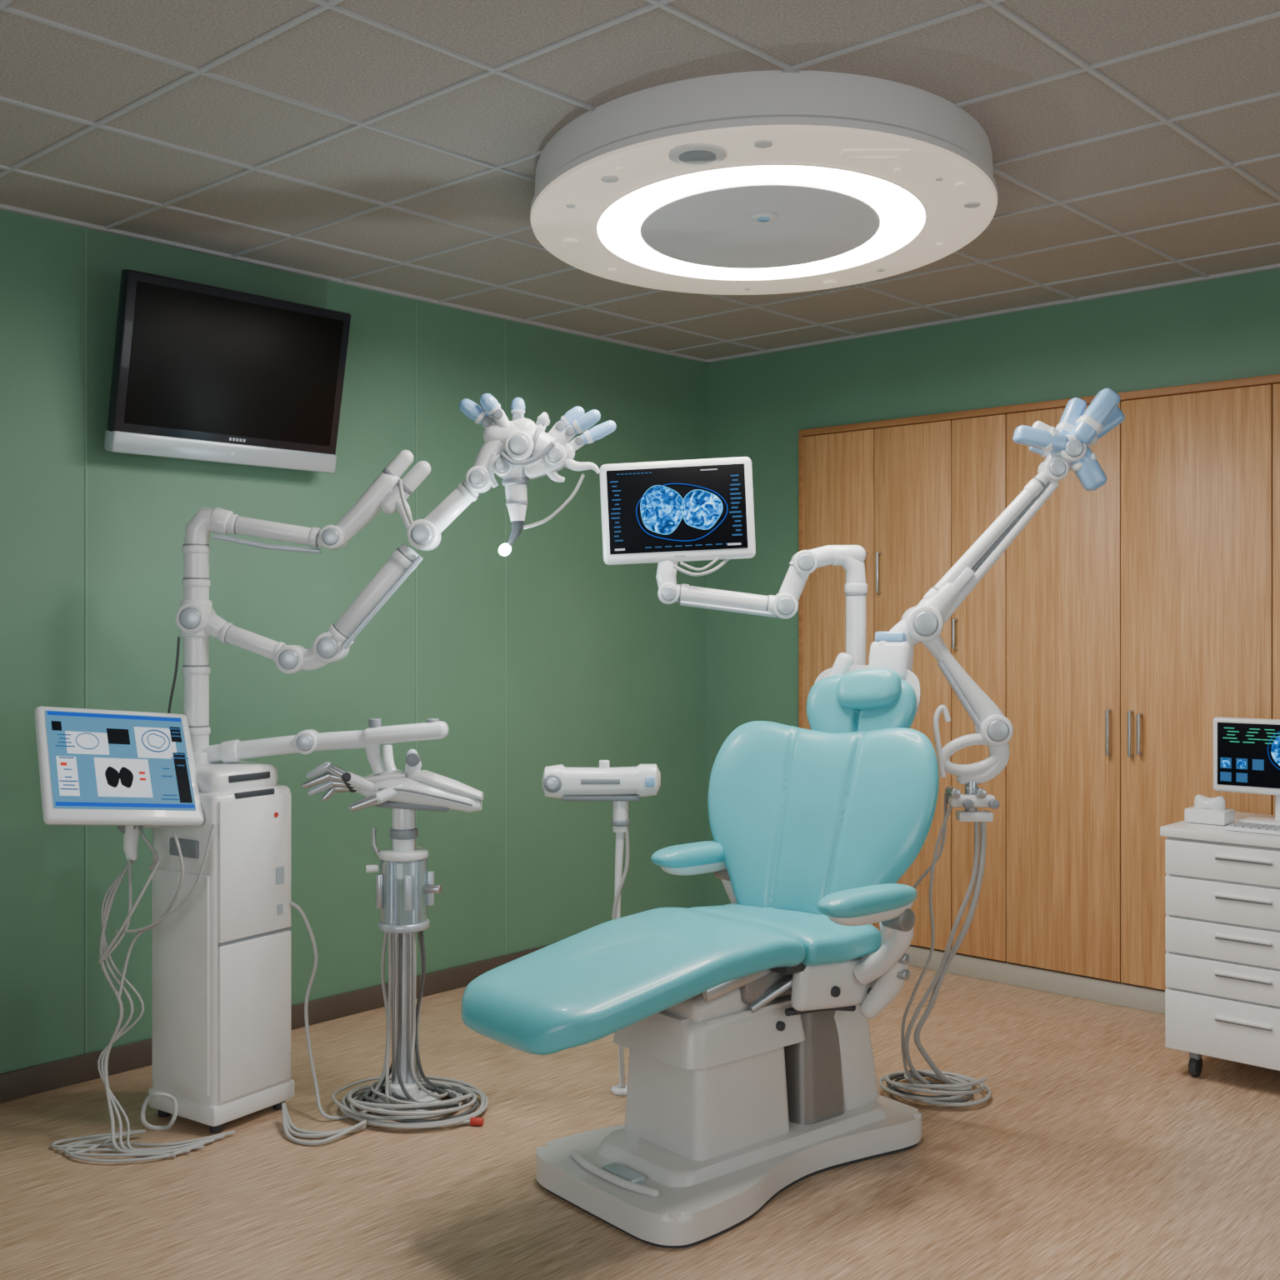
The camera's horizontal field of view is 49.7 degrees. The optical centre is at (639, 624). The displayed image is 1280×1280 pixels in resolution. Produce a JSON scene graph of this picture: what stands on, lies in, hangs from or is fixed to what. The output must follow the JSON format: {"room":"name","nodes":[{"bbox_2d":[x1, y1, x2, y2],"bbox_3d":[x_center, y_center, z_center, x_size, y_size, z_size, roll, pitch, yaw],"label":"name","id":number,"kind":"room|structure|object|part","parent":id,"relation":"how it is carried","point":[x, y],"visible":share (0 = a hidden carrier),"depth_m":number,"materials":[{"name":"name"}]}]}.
{"room":"operating room","nodes":[
{"label":"operating room","id":0,"kind":"room"},
{"bbox_2d":[0,209,706,1073],"bbox_3d":[-2.015,0.086,4.147,0.102,2.700,6.800,0,0,43],"label":"wall","id":1,"kind":"structure","parent":0,"point":[598,667],"depth_m":5.13,"materials":[{"name":"green paint"}]},
{"bbox_2d":[104,269,350,473],"bbox_3d":[-1.368,-0.821,4.626,0.204,0.562,0.835,0,0,42],"label":"television","id":2,"kind":"object","parent":1,"relation":"attached to","point":[201,372],"visible":1,"depth_m":4.55,"materials":[{"name":"black"}]},
{"bbox_2d":[0,943,553,1102],"bbox_3d":[-1.972,1.393,4.108,0.018,0.085,6.800,0,0,43],"label":"baseboard","id":3,"kind":"structure","parent":1,"relation":"attached to","point":[22,1082],"depth_m":4.51,"materials":[{"name":"brown wood"}]},
{"bbox_2d":[85,227,505,1052],"bbox_3d":[-1.602,0.043,4.521,0.003,2.610,3.115,0,0,42],"label":"trim","id":4,"kind":"structure","parent":1,"relation":"attached to","point":[85,227],"depth_m":4.36,"materials":[{"name":"green paint"}]},
{"bbox_2d":[0,0,1279,363],"bbox_3d":[0.308,-1.258,2.019,6.200,0.012,6.800,0,0,42],"label":"grid","id":5,"kind":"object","parent":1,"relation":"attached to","point":[332,4],"depth_m":3.88,"materials":[{"name":"grey metal"}]},
{"bbox_2d":[0,0,1279,359],"bbox_3d":[0.308,-1.314,2.019,6.200,0.100,6.800,0,0,42],"label":"ceiling","id":6,"kind":"structure","parent":0,"point":[332,61],"depth_m":3.50,"materials":[{"name":"tile"}]},
{"bbox_2d":[530,70,997,294],"bbox_3d":[0.337,-1.183,3.920,1.290,0.166,1.580,0,0,0],"label":"lamp","id":7,"kind":"object","parent":6,"relation":"attached to","point":[775,182],"depth_m":3.53,"materials":[{"name":"white plastic"}]},
{"bbox_2d":[0,965,1279,1279],"bbox_3d":[0.308,1.486,2.019,6.200,0.100,6.800,0,0,42],"label":"floor","id":8,"kind":"structure","parent":0,"point":[1094,1152],"depth_m":3.61,"materials":[{"name":"plastic"}]},
{"bbox_2d":[34,393,616,1162],"bbox_3d":[-0.906,0.382,4.081,1.623,2.108,0.569,0,0,-14],"label":"robotic arm cart","id":9,"kind":"object","parent":8,"relation":"on","point":[220,822],"visible":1,"depth_m":3.99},
{"bbox_3d":[-1.315,1.016,3.960,0.250,0.620,0.010,0,0,34],"label":"door","id":10,"kind":"part","parent":9,"relation":"part of","materials":[{"name":"white ceramic"}]},
{"bbox_2d":[195,760,278,792],"bbox_3d":[-1.237,0.451,4.085,0.250,0.080,0.250,0,0,34],"label":"printer","id":11,"kind":"object","parent":9,"relation":"attached to","point":[210,776],"depth_m":4.00,"materials":[{"name":"white plastic"}]},
{"bbox_3d":[-1.111,0.696,4.000,0.012,0.400,0.262,0,0,34],"label":"door","id":12,"kind":"part","parent":9,"relation":"part of","materials":[{"name":"white ceramic"}]},
{"bbox_3d":[-1.111,1.126,4.000,0.012,0.440,0.262,0,0,34],"label":"door","id":13,"kind":"part","parent":9,"relation":"part of","materials":[{"name":"white ceramic"}]},
{"bbox_3d":[-1.108,-0.241,4.110,0.317,0.060,0.016,0,0,0],"label":"rail","id":14,"kind":"part","parent":9,"relation":"part of","materials":[{"name":"silver metal"}]},
{"bbox_3d":[-0.780,0.291,4.070,0.036,0.030,0.036,0,0,0],"label":"boom knob","id":15,"kind":"part","parent":9,"relation":"part of","materials":[{"name":"grey plastic"}]},
{"bbox_3d":[-0.755,-0.067,4.045,0.244,0.277,0.018,0,0,2],"label":"fore rail","id":16,"kind":"part","parent":9,"relation":"part of","materials":[{"name":"silver metal"}]},
{"bbox_3d":[-0.610,0.291,4.070,0.036,0.030,0.036,0,0,0],"label":"boom knob","id":17,"kind":"part","parent":9,"relation":"part of","materials":[{"name":"grey plastic"}]},
{"bbox_2d":[498,543,510,555],"bbox_3d":[-0.396,-0.221,4.050,0.036,0.036,0.034,0,0,0],"label":"light","id":18,"kind":"object","parent":9,"relation":"attached to","point":[504,549],"depth_m":4.04,"materials":[{"name":"white"}]},
{"bbox_2d":[302,745,488,1128],"bbox_3d":[-0.724,0.898,4.115,0.551,1.075,0.423,0,0,0],"label":"stand","id":19,"kind":"object","parent":8,"relation":"on","point":[405,887],"depth_m":4.09,"materials":[{"name":"silver metal"}]},
{"bbox_2d":[541,760,660,1095],"bbox_3d":[-0.118,0.926,4.244,0.363,1.020,0.112,0,0,0],"label":"stand","id":20,"kind":"object","parent":8,"relation":"on","point":[622,785],"visible":0.92,"depth_m":4.21,"materials":[{"name":"white plastic"}]},
{"bbox_3d":[-0.110,0.428,4.250,0.032,0.025,0.032,0,0,0],"label":"knob","id":21,"kind":"part","parent":20,"relation":"part of","materials":[{"name":"white plastic"}]},
{"bbox_3d":[-0.063,1.021,4.250,0.033,0.791,0.028,0,0,0],"label":"post","id":22,"kind":"part","parent":20,"relation":"part of","materials":[{"name":"white plastic"}]},
{"bbox_2d":[461,631,939,1248],"bbox_3d":[0.210,0.729,3.611,1.383,1.415,0.778,0,0,-40],"label":"dental chair","id":23,"kind":"object","parent":8,"relation":"on","point":[743,1025],"visible":0.99,"depth_m":3.58,"materials":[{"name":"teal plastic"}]},
{"bbox_2d":[461,907,805,1054],"bbox_3d":[-0.039,0.867,3.432,0.770,0.200,0.516,0,0,-40],"label":"cushion","id":24,"kind":"object","parent":23,"relation":"on","point":[678,964],"depth_m":3.33,"materials":[{"name":"teal leather"}]},
{"bbox_3d":[0.274,1.392,3.691,1.034,0.068,0.576,0,0,-40],"label":"plate","id":25,"kind":"part","parent":23,"relation":"part of","materials":[{"name":"white plastic"}]},
{"bbox_3d":[0.299,0.797,4.029,0.087,0.239,0.180,0,0,-40],"label":"armrest post","id":26,"kind":"part","parent":23,"relation":"part of","materials":[{"name":"white plastic"}]},
{"bbox_3d":[0.272,0.886,3.495,0.299,0.084,0.020,0,0,-40],"label":"leg rail","id":27,"kind":"part","parent":23,"relation":"part of","materials":[{"name":"silver metal"}]},
{"bbox_2d":[689,902,881,966],"bbox_3d":[0.376,0.837,3.777,0.300,0.109,0.520,0,0,-40],"label":"seat cushion","id":28,"kind":"object","parent":23,"relation":"on","point":[825,942],"depth_m":3.63,"materials":[{"name":"teal leather"}]},
{"bbox_2d":[707,720,939,914],"bbox_3d":[0.489,0.558,3.883,0.725,0.582,0.088,0,-19,37],"label":"backrest cushion","id":29,"kind":"object","parent":23,"relation":"on","point":[798,817],"depth_m":3.86,"materials":[{"name":"teal leather"}]},
{"bbox_2d":[806,675,916,733],"bbox_3d":[0.632,0.250,3.962,0.337,0.219,0.078,0,-14,34],"label":"cushion","id":30,"kind":"object","parent":23,"relation":"on","point":[826,713],"depth_m":3.93,"materials":[{"name":"teal leather"}]},
{"bbox_3d":[0.576,0.692,3.474,0.340,0.062,0.101,0,0,-40],"label":"armrest pad","id":31,"kind":"part","parent":23,"relation":"part of","materials":[{"name":"teal leather"}]},
{"bbox_2d":[836,668,901,709],"bbox_3d":[0.646,0.179,3.921,0.196,0.116,0.055,-7,-24,32],"label":"headrest pillow","id":32,"kind":"object","parent":23,"relation":"on","point":[870,688],"depth_m":3.89,"materials":[{"name":"teal leather"}]},
{"bbox_3d":[0.583,0.728,3.481,0.299,0.037,0.081,0,0,-40],"label":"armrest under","id":33,"kind":"part","parent":23,"relation":"part of","materials":[{"name":"white plastic"}]},
{"bbox_3d":[0.629,0.827,3.592,0.087,0.239,0.180,0,0,-40],"label":"armrest post","id":34,"kind":"part","parent":23,"relation":"part of","materials":[{"name":"white plastic"}]},
{"bbox_3d":[0.660,0.751,3.544,0.060,0.060,0.070,0,0,-40],"label":"armrest pivot","id":35,"kind":"part","parent":23,"relation":"part of","materials":[{"name":"grey metal"}]},
{"bbox_2d":[599,456,867,664],"bbox_3d":[0.284,0.468,4.130,0.812,1.936,0.102,0,0,0],"label":"monitor","id":36,"kind":"object","parent":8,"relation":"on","point":[667,513],"visible":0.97,"depth_m":4.11,"materials":[{"name":"white plastic"}]},
{"bbox_3d":[0.263,-0.048,4.110,0.287,0.052,0.016,0,0,0],"label":"reach rail","id":37,"kind":"part","parent":36,"relation":"part of","materials":[{"name":"silver metal"}]},
{"bbox_2d":[868,388,1124,1106],"bbox_3d":[1.037,0.377,4.151,0.744,2.101,0.467,0,0,0],"label":"robotic arm","id":38,"kind":"object","parent":8,"relation":"on","point":[1065,447],"visible":1,"depth_m":3.98},
{"bbox_3d":[0.900,0.481,3.980,0.028,0.028,0.080,0,0,0],"label":"valve knob","id":39,"kind":"part","parent":38,"relation":"part of","materials":[{"name":"silver metal"}]},
{"bbox_3d":[0.922,0.206,3.970,0.140,0.209,0.018,0,0,0],"label":"rod","id":40,"kind":"part","parent":38,"relation":"part of","materials":[{"name":"silver metal"}]},
{"bbox_3d":[0.937,0.511,3.980,0.028,0.028,0.080,0,0,0],"label":"valve knob","id":41,"kind":"part","parent":38,"relation":"part of","materials":[{"name":"grey plastic"}]},
{"bbox_3d":[0.955,0.486,3.990,0.036,0.100,0.036,0,0,0],"label":"valve stem","id":42,"kind":"part","parent":38,"relation":"part of","materials":[{"name":"silver metal"}]},
{"bbox_3d":[0.974,0.481,3.980,0.028,0.028,0.080,0,0,0],"label":"valve knob","id":43,"kind":"part","parent":38,"relation":"part of","materials":[{"name":"silver metal"}]},
{"bbox_3d":[1.011,0.511,3.980,0.028,0.028,0.080,0,0,0],"label":"valve knob","id":44,"kind":"part","parent":38,"relation":"part of","materials":[{"name":"grey plastic"}]},
{"bbox_3d":[1.014,-0.219,3.998,0.358,0.413,0.012,0,0,-1],"label":"boom rail","id":45,"kind":"part","parent":38,"relation":"part of","materials":[{"name":"grey plastic"}]},
{"bbox_2d":[798,374,1279,1014],"bbox_3d":[1.836,0.282,5.180,3.038,2.308,0.072,0,0,43],"label":"tall cabinet","id":46,"kind":"object","parent":8,"relation":"on","point":[1132,613],"visible":0.72,"depth_m":5.32,"materials":[{"name":"brown wood"}]},
{"bbox_3d":[0.732,0.296,6.210,0.020,2.280,0.045,0,0,43],"label":"trim","id":47,"kind":"part","parent":46,"relation":"part of","materials":[{"name":"brown wood"}]},
{"bbox_3d":[0.871,0.251,6.071,0.373,2.185,0.020,0,0,43],"label":"door panel","id":48,"kind":"part","parent":46,"relation":"part of","materials":[{"name":"brown wood"}]},
{"bbox_3d":[1.018,-0.224,5.902,0.013,0.182,0.032,0,0,43],"label":"handle","id":49,"kind":"part","parent":46,"relation":"part of","materials":[{"name":"silver metal"}]},
{"bbox_3d":[1.148,0.251,5.817,0.369,2.185,0.020,0,0,43],"label":"door panel","id":50,"kind":"part","parent":46,"relation":"part of","materials":[{"name":"brown wood"}]},
{"bbox_3d":[1.287,0.036,5.656,0.013,0.132,0.032,0,0,43],"label":"handle","id":51,"kind":"part","parent":46,"relation":"part of","materials":[{"name":"silver metal"}]},
{"bbox_3d":[1.376,0.251,5.608,0.241,2.185,0.020,0,0,42],"label":"door panel","id":52,"kind":"part","parent":46,"relation":"part of","materials":[{"name":"brown wood"}]},
{"bbox_3d":[1.844,-0.858,5.184,3.030,0.028,0.055,0,0,43],"label":"trim","id":53,"kind":"part","parent":46,"relation":"part of","materials":[{"name":"brown wood"}]},
{"bbox_3d":[1.639,0.251,5.367,0.466,2.185,0.020,0,0,43],"label":"door panel","id":54,"kind":"part","parent":46,"relation":"part of","materials":[{"name":"brown wood"}]},
{"bbox_3d":[1.766,0.406,5.217,0.013,0.182,0.032,0,0,42],"label":"handle","id":55,"kind":"part","parent":46,"relation":"part of","materials":[{"name":"silver metal"}]},
{"bbox_3d":[1.829,0.406,5.159,0.013,0.182,0.032,0,0,42],"label":"handle","id":56,"kind":"part","parent":46,"relation":"part of","materials":[{"name":"silver metal"}]},
{"bbox_3d":[1.855,0.406,5.136,0.013,0.162,0.032,0,0,43],"label":"handle","id":57,"kind":"part","parent":46,"relation":"part of","materials":[{"name":"silver metal"}]},
{"bbox_3d":[2.013,0.251,5.024,0.541,2.185,0.020,0,0,43],"label":"door panel","id":58,"kind":"part","parent":46,"relation":"part of","materials":[{"name":"brown wood"}]},
{"bbox_3d":[2.399,0.251,4.671,0.496,2.185,0.020,0,0,43],"label":"door panel","id":59,"kind":"part","parent":46,"relation":"part of","materials":[{"name":"brown wood"}]},
{"bbox_2d":[1160,811,1279,1076],"bbox_3d":[2.071,1.040,4.393,0.640,0.793,0.537,0,0,42],"label":"base cabinet","id":60,"kind":"object","parent":8,"relation":"on","point":[1222,887],"visible":1,"depth_m":4.29,"materials":[{"name":"white metal"}]},
{"bbox_2d":[1160,811,1279,848],"bbox_3d":[2.073,0.659,4.396,0.640,0.032,0.530,0,0,43],"label":"countertop","id":61,"kind":"structure","parent":60,"relation":"on","point":[1182,829],"depth_m":4.32,"materials":[{"name":"white laminate"}]},
{"bbox_2d":[1184,794,1234,825],"bbox_3d":[1.852,0.597,4.496,0.130,0.088,0.100,0,0,42],"label":"tissue box","id":62,"kind":"object","parent":61,"relation":"on","point":[1206,810],"visible":1,"depth_m":4.46,"materials":[{"name":"white ceramic"}]},
{"bbox_2d":[1213,716,1279,825],"bbox_3d":[2.061,0.473,4.467,0.399,0.338,0.140,0,0,43],"label":"desktop monitor","id":63,"kind":"object","parent":61,"relation":"on","point":[1247,751],"visible":0.99,"depth_m":4.50,"materials":[{"name":"white plastic"}]},
{"bbox_2d":[1224,821,1279,835],"bbox_3d":[1.964,0.633,4.271,0.280,0.017,0.110,0,0,42],"label":"keyboard","id":64,"kind":"object","parent":61,"relation":"on","point":[1239,826],"visible":1,"depth_m":4.29,"materials":[{"name":"white plastic"}]},
{"bbox_3d":[1.904,1.254,4.211,0.608,0.185,0.020,0,0,43],"label":"drawer","id":65,"kind":"part","parent":60,"relation":"part of","materials":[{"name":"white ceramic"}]},
{"bbox_3d":[1.904,1.100,4.211,0.608,0.106,0.020,0,0,43],"label":"drawer","id":66,"kind":"part","parent":60,"relation":"part of","materials":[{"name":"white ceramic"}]},
{"bbox_3d":[1.904,0.985,4.211,0.608,0.109,0.020,0,0,43],"label":"drawer","id":67,"kind":"part","parent":60,"relation":"part of","materials":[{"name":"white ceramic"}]},
{"bbox_3d":[1.904,0.861,4.211,0.608,0.122,0.020,0,0,43],"label":"drawer","id":68,"kind":"part","parent":60,"relation":"part of","materials":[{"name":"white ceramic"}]},
{"bbox_3d":[1.904,0.738,4.211,0.608,0.108,0.020,0,0,43],"label":"drawer","id":69,"kind":"part","parent":60,"relation":"part of","materials":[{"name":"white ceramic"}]},
{"bbox_3d":[1.848,1.219,4.242,0.170,0.010,0.014,0,0,43],"label":"drawer pull","id":70,"kind":"part","parent":60,"relation":"part of","materials":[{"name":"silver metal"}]},
{"bbox_3d":[1.848,1.079,4.242,0.170,0.010,0.014,0,0,43],"label":"drawer pull","id":71,"kind":"part","parent":60,"relation":"part of","materials":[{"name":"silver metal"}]},
{"bbox_3d":[1.848,0.963,4.242,0.170,0.010,0.014,0,0,43],"label":"drawer pull","id":72,"kind":"part","parent":60,"relation":"part of","materials":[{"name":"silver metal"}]},
{"bbox_3d":[1.848,0.838,4.242,0.170,0.010,0.014,0,0,43],"label":"drawer pull","id":73,"kind":"part","parent":60,"relation":"part of","materials":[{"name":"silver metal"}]},
{"bbox_3d":[1.848,0.717,4.242,0.170,0.010,0.014,0,0,43],"label":"drawer pull","id":74,"kind":"part","parent":60,"relation":"part of","materials":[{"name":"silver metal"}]},
{"bbox_2d":[706,268,1279,906],"bbox_3d":[2.638,0.086,4.562,6.400,2.700,0.101,0,0,42],"label":"wall","id":75,"kind":"structure","parent":0,"point":[1228,327],"depth_m":5.92,"materials":[{"name":"green paint"}]}
]}

